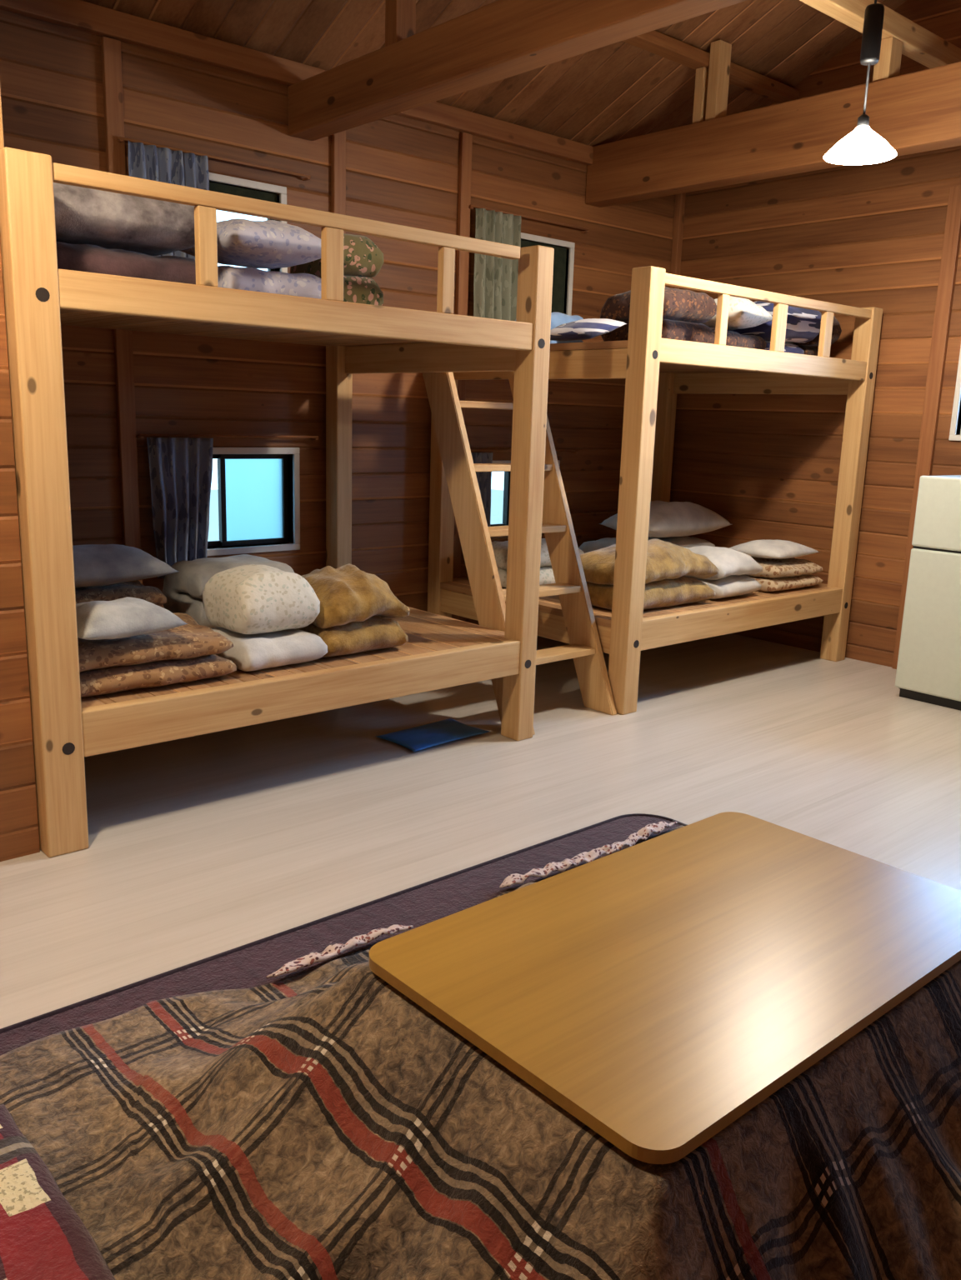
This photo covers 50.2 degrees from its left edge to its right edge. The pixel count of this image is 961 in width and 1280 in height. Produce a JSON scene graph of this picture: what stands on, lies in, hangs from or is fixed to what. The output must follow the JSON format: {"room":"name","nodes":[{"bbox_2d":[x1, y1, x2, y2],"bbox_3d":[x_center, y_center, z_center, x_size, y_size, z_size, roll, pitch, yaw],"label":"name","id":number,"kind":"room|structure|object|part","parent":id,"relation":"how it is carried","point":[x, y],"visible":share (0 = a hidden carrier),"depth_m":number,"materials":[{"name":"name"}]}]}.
{"room":"dormitory","nodes":[
{"label":"dormitory","id":0,"kind":"room"},
{"bbox_2d":[0,242,39,861],"bbox_3d":[-2.170,-0.953,2.072,2.250,3.543,0.080,-9,16,-40],"label":"wall partition","id":1,"kind":"structure","parent":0,"point":[19,834],"depth_m":3.00,"materials":[{"name":"brown wood"}]},
{"bbox_2d":[0,88,4,149],"bbox_3d":[-1.327,-1.091,2.839,0.040,3.539,0.040,-9,16,-40],"label":"trim","id":2,"kind":"structure","parent":1,"relation":"attached to","point":[2,142],"depth_m":2.77,"materials":[{"name":"brown wood"}]},
{"bbox_2d":[0,9,674,624],"bbox_3d":[-1.348,-1.234,4.776,7.060,2.990,0.120,-9,16,-40],"label":"wall","id":3,"kind":"structure","parent":0,"point":[400,170],"depth_m":5.14,"materials":[{"name":"brown wood"}]},
{"bbox_2d":[100,36,142,584],"bbox_3d":[-1.562,-1.094,4.514,0.075,2.815,0.029,-9,16,-40],"label":"wall post","id":4,"kind":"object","parent":3,"relation":"attached to","point":[110,47],"depth_m":4.48,"materials":[{"name":"brown wood"}]},
{"bbox_2d":[117,135,310,180],"bbox_3d":[-1.172,-2.148,4.591,0.930,0.020,0.050,-9,16,-40],"label":"curtain rod","id":5,"kind":"object","parent":3,"relation":"attached to","point":[121,138],"visible":1,"depth_m":4.57,"materials":[{"name":"brown wood"}]},
{"bbox_2d":[128,140,209,259],"bbox_3d":[-1.341,-1.811,4.449,0.365,0.596,0.064,-9,16,-40],"label":"curtain","id":6,"kind":"object","parent":5,"relation":"hanging from","point":[152,162],"visible":0.34,"depth_m":4.41,"materials":[{"name":"fabric"}]},
{"bbox_2d":[136,433,318,439],"bbox_3d":[-1.180,-0.966,4.877,0.930,0.020,0.050,-9,16,-40],"label":"curtain rod","id":7,"kind":"object","parent":3,"relation":"attached to","point":[141,435],"visible":1,"depth_m":4.83,"materials":[{"name":"brown wood"}]},
{"bbox_2d":[146,437,213,579],"bbox_3d":[-1.362,-0.603,4.730,0.322,0.646,0.056,-9,16,-40],"label":"curtain","id":8,"kind":"object","parent":7,"relation":"hanging from","point":[181,468],"visible":0.88,"depth_m":4.71,"materials":[{"name":"fabric"}]},
{"bbox_2d":[208,172,287,273],"bbox_3d":[-1.219,-1.827,4.730,0.679,0.579,0.124,-9,16,-40],"label":"window","id":9,"kind":"structure","parent":3,"relation":"in","point":[239,182],"depth_m":4.74,"materials":[{"name":"white paint"}]},
{"bbox_3d":[-1.122,-1.844,4.824,0.339,0.513,0.022,-9,16,-40],"label":"sash","id":10,"kind":"part","parent":9,"relation":"part of","materials":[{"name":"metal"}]},
{"bbox_2d":[206,447,299,555],"bbox_3d":[-1.233,-0.680,5.001,0.739,0.514,0.124,-9,16,-40],"label":"window","id":11,"kind":"structure","parent":3,"relation":"in","point":[253,507],"depth_m":5.10,"materials":[{"name":"white paint"}]},
{"bbox_3d":[-1.384,-0.668,4.920,0.335,0.448,0.022,-9,16,-40],"label":"sash","id":12,"kind":"part","parent":11,"relation":"part of","materials":[{"name":"glass"}]},
{"bbox_3d":[-1.125,-0.700,5.104,0.371,0.448,0.022,-9,16,-40],"label":"sash","id":13,"kind":"part","parent":11,"relation":"part of","materials":[{"name":"glass"}]},
{"bbox_3d":[-1.125,-0.700,5.104,0.319,0.398,0.004,-9,16,-40],"label":"pane","id":14,"kind":"part","parent":11,"relation":"part of","materials":[{"name":"clear glass"}]},
{"bbox_2d":[0,0,593,165],"bbox_3d":[-0.449,-2.686,5.111,4.689,0.098,0.049,-9,16,-40],"label":"ceiling beam","id":15,"kind":"structure","parent":3,"relation":"attached to","point":[80,15],"depth_m":4.52,"materials":[{"name":"brown wood"}]},
{"bbox_2d":[330,130,345,233],"bbox_3d":[-0.726,-1.225,5.236,0.070,2.815,0.029,-9,16,-40],"label":"trim","id":16,"kind":"structure","parent":3,"relation":"attached to","point":[337,140],"depth_m":4.99,"materials":[{"name":"brown wood"}]},
{"bbox_2d":[451,132,472,619],"bbox_3d":[-0.121,-1.320,5.758,0.070,2.815,0.029,-9,16,-40],"label":"trim","id":17,"kind":"structure","parent":3,"relation":"attached to","point":[465,139],"depth_m":5.57,"materials":[{"name":"brown wood"}]},
{"bbox_2d":[287,0,745,140],"bbox_3d":[0.975,-1.979,2.812,0.140,0.214,5.537,-9,16,-40],"label":"tie beam","id":18,"kind":"structure","parent":3,"relation":"attached to","point":[498,40],"depth_m":3.86,"materials":[{"name":"brown wood"}]},
{"bbox_2d":[385,0,415,46],"bbox_3d":[-0.327,-2.626,4.203,0.100,0.373,0.080,-9,16,-40],"label":"post","id":19,"kind":"object","parent":18,"relation":"on","point":[400,15],"visible":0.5,"depth_m":4.19,"materials":[{"name":"brown wood"}]},
{"bbox_2d":[470,449,577,453],"bbox_3d":[0.243,-1.126,6.120,0.930,0.020,0.050,-9,16,-40],"label":"curtain rod","id":20,"kind":"object","parent":3,"relation":"attached to","point":[472,450],"visible":0.45,"depth_m":6.00,"materials":[{"name":"brown wood"}]},
{"bbox_2d":[470,452,492,526],"bbox_3d":[0.005,-0.758,5.923,0.172,0.636,0.060,-9,16,-40],"label":"curtain","id":21,"kind":"object","parent":20,"relation":"hanging from","point":[484,478],"visible":0.3,"depth_m":5.90,"materials":[{"name":"fabric"}]},
{"bbox_2d":[490,460,559,526],"bbox_3d":[0.189,-0.869,6.236,0.684,0.444,0.124,-9,16,-40],"label":"window","id":22,"kind":"structure","parent":3,"relation":"in","point":[507,474],"depth_m":6.23,"materials":[{"name":"white paint"}]},
{"bbox_3d":[0.049,-0.858,6.164,0.309,0.378,0.022,-9,16,-40],"label":"sash","id":23,"kind":"part","parent":22,"relation":"part of","materials":[{"name":"glass"}]},
{"bbox_3d":[0.287,-0.887,6.331,0.342,0.378,0.022,-9,16,-40],"label":"sash","id":24,"kind":"part","parent":22,"relation":"part of","materials":[{"name":"metal"}]},
{"bbox_2d":[469,204,589,233],"bbox_3d":[0.283,-2.395,5.843,0.930,0.020,0.050,-9,16,-40],"label":"curtain rod","id":25,"kind":"object","parent":3,"relation":"attached to","point":[471,207],"visible":1,"depth_m":5.83,"materials":[{"name":"brown wood"}]},
{"bbox_2d":[473,208,521,320],"bbox_3d":[0.111,-2.018,5.704,0.342,0.676,0.064,-9,16,-40],"label":"curtain","id":26,"kind":"object","parent":25,"relation":"hanging from","point":[495,278],"visible":0.7,"depth_m":5.68,"materials":[{"name":"green fabric"}]},
{"bbox_2d":[520,232,574,315],"bbox_3d":[0.242,-2.055,5.990,0.724,0.579,0.124,-9,16,-40],"label":"window","id":27,"kind":"structure","parent":3,"relation":"in","point":[560,259],"depth_m":6.12,"materials":[{"name":"white paint"}]},
{"bbox_2d":[669,192,685,289],"bbox_3d":[1.250,-1.532,6.928,0.049,2.815,0.048,-9,16,-40],"label":"trim","id":28,"kind":"structure","parent":3,"relation":"attached to","point":[679,206],"depth_m":6.67,"materials":[{"name":"brown wood"}]},
{"bbox_2d":[585,61,960,207],"bbox_3d":[2.502,-2.267,4.118,0.140,0.314,5.537,-9,16,-40],"label":"tie beam","id":29,"kind":"structure","parent":3,"relation":"attached to","point":[920,111],"depth_m":5.16,"materials":[{"name":"brown wood"}]},
{"bbox_2d":[692,66,709,123],"bbox_3d":[1.199,-2.914,5.511,0.100,0.273,0.055,-9,16,-40],"label":"post","id":30,"kind":"object","parent":29,"relation":"on","point":[702,73],"visible":0.59,"depth_m":5.48,"materials":[{"name":"brown wood"}]},
{"bbox_2d":[705,40,731,120],"bbox_3d":[1.260,-2.951,5.434,0.100,0.382,0.065,-9,16,-40],"label":"post","id":31,"kind":"object","parent":29,"relation":"on","point":[720,50],"visible":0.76,"depth_m":5.40,"materials":[{"name":"brown wood"}]},
{"bbox_2d":[622,30,799,103],"bbox_3d":[-0.786,-2.766,3.755,6.938,0.062,0.100,-9,16,-40],"label":"purlin","id":32,"kind":"object","parent":31,"relation":"on","point":[654,42],"visible":0.55,"depth_m":5.40,"materials":[{"name":"brown wood"}]},
{"bbox_2d":[872,36,902,81],"bbox_3d":[1.887,-2.678,4.756,0.100,0.178,0.080,-9,16,-40],"label":"post","id":33,"kind":"object","parent":29,"relation":"on","point":[888,64],"visible":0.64,"depth_m":4.72,"materials":[{"name":"brown wood"}]},
{"bbox_2d":[0,633,960,1028],"bbox_3d":[0.422,0.792,2.999,7.140,0.100,5.740,-9,16,-40],"label":"floor","id":34,"kind":"structure","parent":0,"point":[201,847],"depth_m":3.75,"materials":[{"name":"beige wood"}]},
{"bbox_2d":[0,146,554,857],"bbox_3d":[-0.999,-0.568,4.099,2.040,2.000,1.491,-9,16,-40],"label":"bunk bed","id":35,"kind":"object","parent":34,"relation":"on","point":[440,652],"visible":0.88,"depth_m":3.38,"materials":[{"name":"brown wood"}]},
{"bbox_3d":[-1.265,-0.331,2.973,0.123,2.000,0.110,-9,16,-40],"label":"post","id":36,"kind":"part","parent":35,"relation":"part of","materials":[{"name":"brown wood"}]},
{"bbox_2d":[75,580,166,605],"bbox_3d":[-1.643,-0.128,4.130,0.622,0.213,0.476,-9,16,-40],"label":"futon","id":37,"kind":"object","parent":35,"relation":"on","point":[135,588],"visible":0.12,"depth_m":4.06,"materials":[{"name":"brown fabric"}]},
{"bbox_2d":[72,544,179,587],"bbox_3d":[-1.561,-0.298,4.022,0.620,0.154,0.420,-8,16,-38],"label":"pillow","id":38,"kind":"object","parent":37,"relation":"on","point":[94,565],"visible":0.59,"depth_m":3.94,"materials":[{"name":"grey fabric"}]},
{"bbox_2d":[56,241,195,284],"bbox_3d":[-1.223,-1.196,3.343,0.516,0.133,0.453,-9,16,-40],"label":"futon","id":39,"kind":"object","parent":35,"relation":"on","point":[82,257],"visible":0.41,"depth_m":3.18,"materials":[{"name":"brown fabric"}]},
{"bbox_2d":[53,182,194,255],"bbox_3d":[-1.198,-1.355,3.290,0.514,0.167,0.392,-9,16,-40],"label":"folded blanket","id":40,"kind":"object","parent":39,"relation":"on","point":[108,220],"visible":0.6,"depth_m":3.18,"materials":[{"name":"grey fabric"}]},
{"bbox_2d":[77,612,236,697],"bbox_3d":[-1.209,0.037,3.521,0.566,0.178,0.517,-9,16,-40],"label":"futon","id":41,"kind":"object","parent":35,"relation":"on","point":[187,652],"visible":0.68,"depth_m":3.35,"materials":[{"name":"brown fabric"}]},
{"bbox_2d":[75,596,188,639],"bbox_3d":[-1.186,-0.072,3.320,0.300,0.118,0.360,13,17,41],"label":"pillow","id":42,"kind":"object","parent":41,"relation":"on","point":[127,617],"visible":0.85,"depth_m":3.23,"materials":[{"name":"grey fabric"}]},
{"bbox_2d":[162,554,294,628],"bbox_3d":[-1.103,-0.224,4.503,0.475,0.275,0.415,-9,16,-40],"label":"folded blanket","id":43,"kind":"object","parent":35,"relation":"on","point":[183,589],"visible":0.27,"depth_m":4.36,"materials":[{"name":"grey fabric"}]},
{"bbox_2d":[210,626,327,671],"bbox_3d":[-0.821,0.018,3.817,0.355,0.112,0.419,-9,16,-40],"label":"folded blanket","id":44,"kind":"object","parent":35,"relation":"on","point":[249,652],"visible":0.73,"depth_m":3.69,"materials":[{"name":"white fabric"}]},
{"bbox_2d":[201,564,319,634],"bbox_3d":[-0.810,-0.160,3.789,0.330,0.226,0.324,-9,16,-40],"label":"pillow","id":45,"kind":"object","parent":44,"relation":"on","point":[251,598],"visible":1,"depth_m":3.69,"materials":[{"name":"beige fabric"}]},
{"bbox_2d":[217,265,320,299],"bbox_3d":[-0.817,-1.259,3.689,0.394,0.134,0.412,-9,16,-40],"label":"futon","id":46,"kind":"object","parent":35,"relation":"on","point":[306,285],"visible":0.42,"depth_m":3.52,"materials":[{"name":"grey fabric"}]},
{"bbox_2d":[178,218,320,269],"bbox_3d":[-0.797,-1.408,3.643,0.420,0.156,0.440,-9,16,-40],"label":"pillow","id":47,"kind":"object","parent":46,"relation":"on","point":[270,244],"visible":0.87,"depth_m":3.51,"materials":[{"name":"grey fabric"}]},
{"bbox_3d":[-0.516,-1.377,3.357,1.746,0.045,0.038,-9,16,-40],"label":"guard rail","id":48,"kind":"part","parent":35,"relation":"part of","materials":[{"name":"brown wood"}]},
{"bbox_3d":[-0.496,-1.085,3.447,1.825,0.103,0.050,-9,16,-40],"label":"rail","id":49,"kind":"part","parent":35,"relation":"part of","materials":[{"name":"brown wood"}]},
{"bbox_3d":[-0.537,0.177,3.723,1.825,0.144,0.050,-9,16,-40],"label":"rail","id":50,"kind":"part","parent":35,"relation":"part of","materials":[{"name":"brown wood"}]},
{"bbox_2d":[289,233,384,305],"bbox_3d":[-0.560,-1.386,3.930,0.218,0.296,0.369,-9,16,-40],"label":"folded blanket","id":51,"kind":"object","parent":35,"relation":"on","point":[362,259],"visible":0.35,"depth_m":3.81,"materials":[{"name":"green fabric"}]},
{"bbox_3d":[-0.727,-0.671,5.267,0.092,1.720,0.105,-9,16,-40],"label":"post","id":52,"kind":"part","parent":35,"relation":"part of","materials":[{"name":"brown wood"}]},
{"bbox_2d":[295,563,409,657],"bbox_3d":[-0.583,-0.148,4.111,0.418,0.326,0.555,-9,16,-40],"label":"folded blanket","id":53,"kind":"object","parent":35,"relation":"on","point":[355,603],"visible":0.71,"depth_m":3.92,"materials":[{"name":"yellow fabric"}]},
{"bbox_3d":[-0.238,-1.271,4.615,0.036,0.129,1.273,-9,16,-40],"label":"rail","id":54,"kind":"part","parent":35,"relation":"part of","materials":[{"name":"brown wood"}]},
{"bbox_3d":[0.188,-0.558,4.227,0.092,2.000,0.110,-9,16,-40],"label":"post","id":55,"kind":"part","parent":35,"relation":"part of","materials":[{"name":"brown wood"}]},
{"bbox_2d":[0,813,686,1055],"bbox_3d":[0.432,0.955,1.977,2.448,0.018,2.363,-9,16,-40],"label":"rug","id":56,"kind":"object","parent":34,"relation":"on","point":[247,966],"visible":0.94,"depth_m":2.69,"materials":[{"name":"purple fabric"}]},
{"bbox_2d":[0,820,960,1279],"bbox_3d":[0.383,0.761,2.054,2.311,0.326,1.890,-9,16,-40],"label":"quilt","id":57,"kind":"object","parent":56,"relation":"on","point":[321,1122],"visible":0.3,"depth_m":1.64,"materials":[{"name":"brown fabric"}]},
{"bbox_2d":[0,1104,115,1279],"bbox_3d":[-0.833,0.987,1.238,0.835,0.064,1.064,-9,16,-40],"label":"cushion","id":58,"kind":"object","parent":57,"relation":"on","point":[42,1237],"visible":1,"depth_m":1.57,"materials":[{"name":"red fabric"}]},
{"bbox_2d":[369,811,960,1164],"bbox_3d":[0.438,0.747,2.052,1.165,0.367,0.708,-9,16,-40],"label":"table","id":59,"kind":"object","parent":56,"relation":"on","point":[659,990],"visible":0.84,"depth_m":1.86,"materials":[{"name":"brown wood"}]},
{"bbox_2d":[375,718,489,751],"bbox_3d":[-0.202,0.400,4.407,0.440,0.024,0.260,-10,17,-43],"label":"mat","id":60,"kind":"object","parent":34,"relation":"on","point":[417,738],"visible":1,"depth_m":4.36,"materials":[{"name":"blue fabric"}]},
{"bbox_2d":[422,370,616,734],"bbox_3d":[0.157,-0.578,4.778,0.573,1.800,0.911,-9,16,-40],"label":"ladder","id":61,"kind":"object","parent":34,"relation":"on","point":[489,598],"visible":0.52,"depth_m":4.68,"materials":[{"name":"brown wood"}]},
{"bbox_2d":[427,265,882,714],"bbox_3d":[0.959,-0.875,5.788,1.995,2.000,1.491,-9,16,-40],"label":"bunk bed","id":62,"kind":"object","parent":34,"relation":"on","point":[655,369],"visible":0.77,"depth_m":5.19,"materials":[{"name":"brown wood"}]},
{"bbox_3d":[-0.214,-0.752,5.709,0.101,1.720,0.105,-9,16,-40],"label":"post","id":63,"kind":"part","parent":62,"relation":"part of","materials":[{"name":"brown wood"}]},
{"bbox_3d":[0.209,-0.112,5.304,0.036,0.129,1.273,-9,16,-40],"label":"rail","id":64,"kind":"part","parent":62,"relation":"part of","materials":[{"name":"brown wood"}]},
{"bbox_2d":[491,538,584,587],"bbox_3d":[0.263,-0.444,5.751,0.518,0.258,0.478,-9,16,-40],"label":"futon","id":65,"kind":"object","parent":62,"relation":"on","point":[500,548],"visible":0.16,"depth_m":5.56,"materials":[{"name":"white fabric"}]},
{"bbox_3d":[0.248,-1.347,5.034,0.036,0.129,1.273,-9,16,-40],"label":"rail","id":66,"kind":"part","parent":62,"relation":"part of","materials":[{"name":"brown wood"}]},
{"bbox_2d":[515,312,583,343],"bbox_3d":[0.363,-1.673,5.597,0.284,0.203,0.328,-9,16,-40],"label":"futon","id":67,"kind":"object","parent":62,"relation":"on","point":[557,318],"visible":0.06,"depth_m":5.45,"materials":[{"name":"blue fabric"}]},
{"bbox_2d":[550,318,626,340],"bbox_3d":[0.496,-1.521,5.025,0.340,0.118,0.287,13,17,41],"label":"pillow","id":68,"kind":"object","parent":62,"relation":"on","point":[582,329],"visible":0.96,"depth_m":4.94,"materials":[{"name":"white fabric"}]},
{"bbox_3d":[0.701,-0.639,4.670,0.101,2.000,0.110,-9,16,-40],"label":"post","id":69,"kind":"part","parent":62,"relation":"part of","materials":[{"name":"brown wood"}]},
{"bbox_2d":[578,535,714,553],"bbox_3d":[1.033,-0.549,6.444,0.826,0.215,0.484,-9,16,-40],"label":"futon","id":70,"kind":"object","parent":62,"relation":"on","point":[686,542],"visible":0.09,"depth_m":6.33,"materials":[{"name":"white fabric"}]},
{"bbox_2d":[598,500,731,537],"bbox_3d":[1.152,-0.749,6.329,0.808,0.225,0.436,-9,16,-40],"label":"pillow","id":71,"kind":"object","parent":70,"relation":"on","point":[667,519],"visible":0.79,"depth_m":6.18,"materials":[{"name":"white fabric"}]},
{"bbox_2d":[580,538,719,609],"bbox_3d":[0.798,-0.362,5.270,0.681,0.336,0.544,-9,16,-40],"label":"folded blanket","id":72,"kind":"object","parent":62,"relation":"on","point":[673,572],"visible":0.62,"depth_m":5.09,"materials":[{"name":"yellow fabric"}]},
{"bbox_2d":[599,286,716,344],"bbox_3d":[0.884,-1.611,5.169,0.423,0.296,0.472,-9,16,-40],"label":"folded blanket","id":73,"kind":"object","parent":62,"relation":"on","point":[683,311],"visible":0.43,"depth_m":5.05,"materials":[{"name":"brown fabric"}]},
{"bbox_3d":[1.211,-0.975,6.938,0.100,1.720,0.105,-9,16,-40],"label":"post","id":74,"kind":"part","parent":62,"relation":"part of","materials":[{"name":"brown wood"}]},
{"bbox_2d":[682,545,762,599],"bbox_3d":[1.211,-0.396,5.659,0.381,0.261,0.576,-9,16,-40],"label":"futon","id":75,"kind":"object","parent":62,"relation":"on","point":[733,566],"visible":0.43,"depth_m":5.46,"materials":[{"name":"white fabric"}]},
{"bbox_2d":[712,330,766,349],"bbox_3d":[1.251,-1.572,5.449,0.376,0.123,0.396,-9,16,-40],"label":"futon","id":76,"kind":"object","parent":62,"relation":"on","point":[733,338],"visible":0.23,"depth_m":5.30,"materials":[{"name":"brown fabric"}]},
{"bbox_2d":[699,295,772,329],"bbox_3d":[1.301,-1.705,5.351,0.340,0.160,0.340,13,17,41],"label":"pillow","id":77,"kind":"object","parent":76,"relation":"on","point":[742,312],"visible":0.61,"depth_m":5.24,"materials":[{"name":"white fabric"}]},
{"bbox_3d":[1.410,-0.128,5.402,1.794,0.144,0.050,-9,16,-40],"label":"rail","id":78,"kind":"part","parent":62,"relation":"part of","materials":[{"name":"brown wood"}]},
{"bbox_3d":[1.703,-1.575,6.290,0.036,0.129,1.273,-9,16,-40],"label":"rail","id":79,"kind":"part","parent":62,"relation":"part of","materials":[{"name":"brown wood"}]},
{"bbox_3d":[1.450,-1.390,5.126,1.794,0.103,0.050,-9,16,-40],"label":"rail","id":80,"kind":"part","parent":62,"relation":"part of","materials":[{"name":"brown wood"}]},
{"bbox_2d":[709,300,821,354],"bbox_3d":[1.542,-1.720,5.701,0.388,0.323,0.610,-9,16,-40],"label":"futon","id":81,"kind":"object","parent":62,"relation":"on","point":[803,325],"visible":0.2,"depth_m":5.49,"materials":[{"name":"blue fabric"}]},
{"bbox_3d":[1.459,-1.686,5.061,1.792,0.045,0.038,-9,16,-40],"label":"guard rail","id":82,"kind":"part","parent":62,"relation":"part of","materials":[{"name":"brown wood"}]},
{"bbox_2d":[745,556,823,591],"bbox_3d":[1.668,-0.399,5.979,0.496,0.160,0.465,-9,16,-40],"label":"futon","id":83,"kind":"object","parent":62,"relation":"on","point":[792,572],"visible":0.61,"depth_m":5.79,"materials":[{"name":"beige fabric"}]},
{"bbox_2d":[729,539,819,559],"bbox_3d":[1.686,-0.528,5.920,0.460,0.098,0.360,-10,17,-43],"label":"pillow","id":84,"kind":"object","parent":83,"relation":"on","point":[777,549],"visible":0.97,"depth_m":5.80,"materials":[{"name":"white fabric"}]},
{"bbox_2d":[790,312,841,355],"bbox_3d":[1.796,-1.728,5.869,0.199,0.283,0.503,-9,16,-40],"label":"folded blanket","id":85,"kind":"object","parent":62,"relation":"on","point":[836,332],"visible":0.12,"depth_m":5.73,"materials":[{"name":"fabric"}]},
{"bbox_3d":[2.125,-0.862,5.899,0.100,2.000,0.110,-9,16,-40],"label":"post","id":86,"kind":"part","parent":62,"relation":"part of","materials":[{"name":"brown wood"}]},
{"bbox_2d":[895,475,960,710],"bbox_3d":[2.555,-0.244,5.172,0.590,1.130,0.560,-9,16,-40],"label":"refrigerator","id":87,"kind":"object","parent":34,"relation":"on","point":[928,667],"visible":1,"depth_m":5.08,"materials":[{"name":"white metal"}]},
{"bbox_3d":[2.345,-0.061,5.028,0.045,0.720,0.560,-9,16,-40],"label":"door","id":88,"kind":"part","parent":87,"relation":"part of","materials":[{"name":"white metal"}]},
{"bbox_3d":[2.362,-0.594,4.912,0.045,0.348,0.560,-9,16,-40],"label":"door","id":89,"kind":"part","parent":87,"relation":"part of","materials":[{"name":"white metal"}]},
{"bbox_2d":[80,0,906,146],"bbox_3d":[0.536,-2.742,2.242,7.160,1.380,5.760,-9,16,-40],"label":"ceiling","id":90,"kind":"structure","parent":0,"point":[621,90],"depth_m":5.36,"materials":[{"name":"brown wood"}]},
{"bbox_2d":[823,0,896,164],"bbox_3d":[1.529,-2.660,3.911,0.276,1.519,0.276,-9,16,-40],"label":"pendant lamp","id":91,"kind":"object","parent":90,"relation":"hanging from","point":[862,146],"visible":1,"depth_m":3.99,"materials":[{"name":"white glass"}]},
{"bbox_3d":[1.507,-1.971,4.061,0.276,0.108,0.276,-9,16,-40],"label":"lamp shade","id":92,"kind":"part","parent":91,"relation":"part of","materials":[{"name":"white glass"}]},
{"bbox_2d":[856,114,869,126],"bbox_3d":[1.510,-2.044,4.045,0.044,0.050,0.044,-9,16,-40],"label":"socket","id":93,"kind":"object","parent":91,"relation":"attached to","point":[863,120],"depth_m":4.03,"materials":[{"name":"black plastic"}]},
{"bbox_3d":[1.531,-2.722,3.897,0.009,1.337,0.009,8,14,25],"label":"cord","id":94,"kind":"part","parent":91,"relation":"part of","materials":[{"name":"black plastic"}]},
{"bbox_2d":[669,0,960,667],"bbox_3d":[3.105,-1.761,4.869,0.120,4.256,5.660,-9,16,-40],"label":"wall","id":95,"kind":"structure","parent":0,"point":[872,235],"depth_m":5.99,"materials":[{"name":"brown wood"}]},
{"bbox_2d":[891,185,960,669],"bbox_3d":[2.453,-1.100,5.628,0.029,2.600,0.080,-9,16,-40],"label":"wall post","id":96,"kind":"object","parent":95,"relation":"attached to","point":[952,236],"depth_m":5.53,"materials":[{"name":"brown wood"}]},
{"bbox_2d":[948,345,960,440],"bbox_3d":[2.937,-1.372,5.115,0.124,0.780,1.060,-9,16,-40],"label":"window","id":97,"kind":"structure","parent":95,"relation":"in","point":[956,407],"depth_m":5.50,"materials":[{"name":"white paint"}]},
{"bbox_3d":[-2.173,-0.925,0.270,0.100,4.256,5.590,-9,16,-40],"label":"wall","id":98,"kind":"structure","parent":0,"visible":0},
{"bbox_2d":[799,0,960,68],"bbox_3d":[-0.101,-2.503,3.007,6.938,0.100,0.090,-9,16,-40],"label":"purlin","id":99,"kind":"object","parent":98,"relation":"attached to","point":[920,44],"visible":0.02,"depth_m":4.72,"materials":[{"name":"brown wood"}]},
{"label":"outside","id":100,"kind":"structure","parent":0,"visible":0},
{"bbox_2d":[207,489,503,540],"bbox_3d":[-6.643,-0.871,12.166,30.000,0.200,17.160,-9,16,-40],"label":"ground","id":101,"kind":"structure","parent":100,"point":[497,496],"depth_m":19.70,"materials":[{"name":"white"}]}
]}

